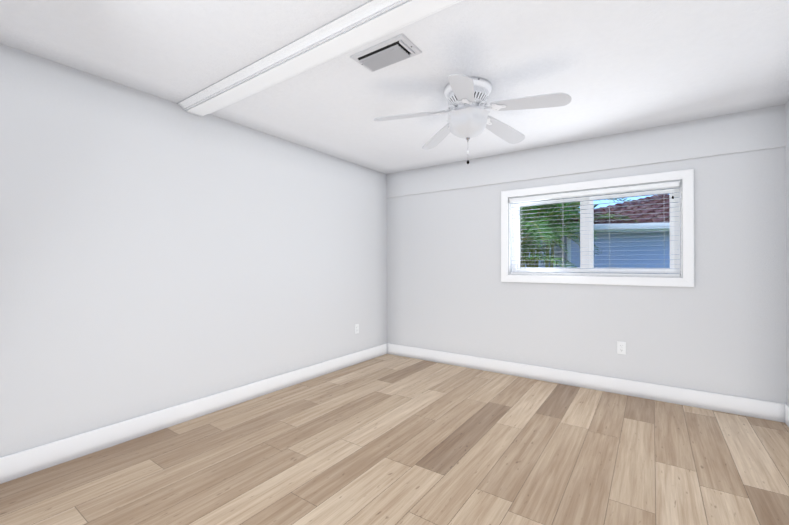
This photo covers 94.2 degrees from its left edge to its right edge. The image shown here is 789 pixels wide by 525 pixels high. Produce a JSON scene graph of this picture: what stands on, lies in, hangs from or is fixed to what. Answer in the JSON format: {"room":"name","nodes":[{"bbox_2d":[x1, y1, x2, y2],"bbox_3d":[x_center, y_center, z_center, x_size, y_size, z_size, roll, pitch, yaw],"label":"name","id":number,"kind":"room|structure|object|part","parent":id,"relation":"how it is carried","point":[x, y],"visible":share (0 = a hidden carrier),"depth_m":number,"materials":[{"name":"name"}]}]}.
{"room":"empty bedroom","nodes":[
{"label":"empty bedroom","id":0,"kind":"room"},
{"bbox_2d":[0,43,386,456],"bbox_3d":[-1.414,0.008,3.264,0.150,2.440,4.750,0,0,35],"label":"wall","id":1,"kind":"structure","parent":0,"point":[157,253],"depth_m":2.66,"materials":[{"name":"paint"}]},
{"bbox_2d":[0,343,386,483],"bbox_3d":[-1.362,1.157,3.190,0.014,0.142,4.400,0,0,35],"label":"baseboard","id":2,"kind":"structure","parent":1,"relation":"attached to","point":[13,466],"depth_m":2.65,"materials":[{"name":"white wood"}]},
{"bbox_2d":[355,324,358,333],"bbox_3d":[-0.458,0.810,4.482,0.008,0.115,0.070,0,0,35],"label":"electrical outlet","id":3,"kind":"object","parent":1,"relation":"attached to","point":[356,328],"visible":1,"depth_m":4.47,"materials":[{"name":"white plastic"}]},
{"bbox_2d":[0,354,788,524],"bbox_3d":[0.201,1.272,2.121,4.100,0.100,4.750,0,0,35],"label":"floor","id":4,"kind":"structure","parent":0,"point":[388,439],"depth_m":2.23,"materials":[{"name":"brown wood"}]},
{"bbox_2d":[0,0,788,173],"bbox_3d":[0.201,-1.268,2.135,4.100,0.100,4.750,0,0,35],"label":"ceiling","id":5,"kind":"structure","parent":0,"point":[610,67],"depth_m":2.22,"materials":[{"name":"paint"}]},
{"bbox_2d":[177,0,462,116],"bbox_3d":[-0.035,-1.197,1.799,3.800,0.045,0.240,0,0,35],"label":"ceiling beam","id":6,"kind":"structure","parent":5,"relation":"attached to","point":[366,23],"depth_m":2.03,"materials":[{"name":"white paint"}]},
{"bbox_2d":[350,34,421,71],"bbox_3d":[-0.051,-1.206,2.140,0.372,0.024,0.205,0,0,35],"label":"ceiling vent","id":7,"kind":"object","parent":5,"relation":"in","point":[395,49],"visible":1,"depth_m":2.11,"materials":[{"name":"white metal"}]},
{"bbox_2d":[374,74,570,163],"bbox_3d":[0.556,-0.951,2.533,1.212,0.529,1.255,0,0,35],"label":"fan","id":8,"kind":"object","parent":5,"relation":"hanging from","point":[466,96],"visible":1,"depth_m":2.46,"materials":[{"name":"white plastic"}]},
{"bbox_2d":[386,104,786,403],"bbox_3d":[1.506,0.012,3.983,3.800,2.440,0.213,0,0,35],"label":"wall","id":9,"kind":"structure","parent":0,"point":[719,327],"depth_m":3.43,"materials":[{"name":"paint"}]},
{"bbox_2d":[387,343,784,422],"bbox_3d":[1.448,1.161,3.895,3.800,0.142,0.014,0,0,35],"label":"baseboard","id":10,"kind":"structure","parent":9,"relation":"attached to","point":[762,409],"depth_m":3.45,"materials":[{"name":"white wood"}]},
{"bbox_2d":[508,180,682,277],"bbox_3d":[1.909,-0.291,3.659,1.515,0.853,0.118,0,0,35],"label":"liner","id":11,"kind":"object","parent":9,"relation":"attached to","point":[510,244],"visible":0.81,"depth_m":3.56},
{"bbox_2d":[509,181,679,202],"bbox_3d":[1.885,-0.682,3.627,1.487,0.045,0.066,0,0,35],"label":"blind valance","id":12,"kind":"object","parent":11,"relation":"attached to","point":[618,189],"visible":0.9,"depth_m":3.52,"materials":[{"name":"white plastic"}]},
{"bbox_2d":[513,202,521,272],"bbox_3d":[1.351,-0.275,4.010,0.108,0.777,0.044,0,0,-4],"label":"blind cord","id":13,"kind":"object","parent":12,"relation":"hanging from","point":[520,202],"depth_m":3.99,"materials":[{"name":"white fabric"}]},
{"bbox_2d":[562,199,563,272],"bbox_3d":[1.733,-0.276,3.768,0.002,0.776,0.056,0,0,35],"label":"blind cord","id":14,"kind":"object","parent":12,"relation":"hanging from","point":[563,238],"depth_m":3.77,"materials":[{"name":"white fabric"}]},
{"bbox_2d":[510,187,679,275],"bbox_3d":[1.903,-0.268,3.649,1.479,0.780,0.050,0,0,35],"label":"window blind slats","id":15,"kind":"object","parent":12,"relation":"hanging from","point":[604,273],"visible":1,"depth_m":3.55,"materials":[{"name":"grey plastic"}]},
{"bbox_2d":[609,229,609,273],"bbox_3d":[2.072,-0.277,3.530,0.002,0.776,0.056,0,0,35],"label":"blind cord","id":16,"kind":"object","parent":12,"relation":"hanging from","point":[609,229],"depth_m":3.51,"materials":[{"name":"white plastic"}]},
{"bbox_2d":[501,169,693,286],"bbox_3d":[1.920,-0.291,3.674,1.671,1.009,0.195,0,0,35],"label":"window","id":17,"kind":"structure","parent":9,"relation":"in","point":[686,177],"depth_m":3.56,"materials":[{"name":"white plastic"}]},
{"bbox_3d":[1.957,-0.291,3.726,1.355,0.693,0.018,0,0,35],"label":"glass","id":18,"kind":"part","parent":17,"relation":"part of","materials":[{"name":"clear glass"}]},
{"bbox_3d":[1.956,-0.291,3.725,1.491,0.829,0.070,0,0,35],"label":"frame","id":19,"kind":"part","parent":17,"relation":"part of","materials":[{"name":"white plastic"}]},
{"bbox_2d":[617,341,625,354],"bbox_3d":[2.123,0.799,3.426,0.070,0.115,0.008,0,0,35],"label":"electrical outlet","id":20,"kind":"object","parent":9,"relation":"attached to","point":[621,347],"visible":1,"depth_m":3.42,"materials":[{"name":"white plastic"}]},
{"bbox_2d":[785,101,788,405],"bbox_3d":[1.817,-0.004,0.992,0.150,2.440,4.750,0,0,35],"label":"wall","id":21,"kind":"structure","parent":0,"point":[787,219],"depth_m":2.78,"materials":[{"name":"paint"}]},
{"bbox_2d":[785,404,788,426],"bbox_3d":[1.735,1.145,1.012,0.014,0.142,4.400,0,0,35],"label":"baseboard","id":22,"kind":"structure","parent":21,"relation":"attached to","point":[787,414],"depth_m":2.76,"materials":[{"name":"white wood"}]},
{"label":"outside","id":23,"kind":"structure","parent":0,"visible":0},
{"bbox_3d":[15.030,1.880,22.161,55.000,0.200,44.500,0,0,35],"label":"ground","id":24,"kind":"structure","parent":23,"visible":0},
{"bbox_2d":[521,205,557,247],"bbox_3d":[1.491,-0.104,7.175,2.948,3.611,3.028,0,0,35],"label":"palm","id":25,"kind":"object","parent":24,"relation":"on","point":[543,206],"depth_m":6.83,"materials":[{"name":"plant"}]},
{"bbox_2d":[521,206,560,266],"bbox_3d":[3.303,-0.466,8.883,4.141,4.361,3.290,0,0,35],"label":"palm","id":26,"kind":"object","parent":24,"relation":"on","point":[536,262],"depth_m":8.59,"materials":[{"name":"plant"}]},
{"bbox_2d":[521,214,579,266],"bbox_3d":[2.675,-0.188,8.700,3.496,3.800,3.469,0,0,35],"label":"palm","id":27,"kind":"object","parent":24,"relation":"on","point":[574,238],"depth_m":7.53,"materials":[{"name":"plant"}]},
{"bbox_2d":[521,202,596,266],"bbox_3d":[2.429,-0.266,7.649,3.632,3.946,3.711,0,0,35],"label":"palm","id":28,"kind":"object","parent":24,"relation":"on","point":[532,241],"depth_m":7.13,"materials":[{"name":"plant"}]},
{"bbox_2d":[521,198,630,267],"bbox_3d":[2.029,-0.044,6.609,3.834,3.488,3.270,0,0,35],"label":"palm","id":29,"kind":"object","parent":24,"relation":"on","point":[532,234],"depth_m":6.18,"materials":[{"name":"plant"}]},
{"bbox_2d":[523,200,636,266],"bbox_3d":[3.190,-0.138,7.867,3.594,3.689,3.302,0,0,35],"label":"palm","id":30,"kind":"object","parent":24,"relation":"on","point":[554,243],"depth_m":7.74,"materials":[{"name":"plant"}]},
{"bbox_2d":[525,194,669,267],"bbox_3d":[10.018,-0.214,11.265,11.920,3.871,9.044,0,0,11],"label":"house","id":31,"kind":"structure","parent":24,"relation":"on","point":[660,237],"depth_m":8.19,"materials":[{"name":"blue"}]}
]}

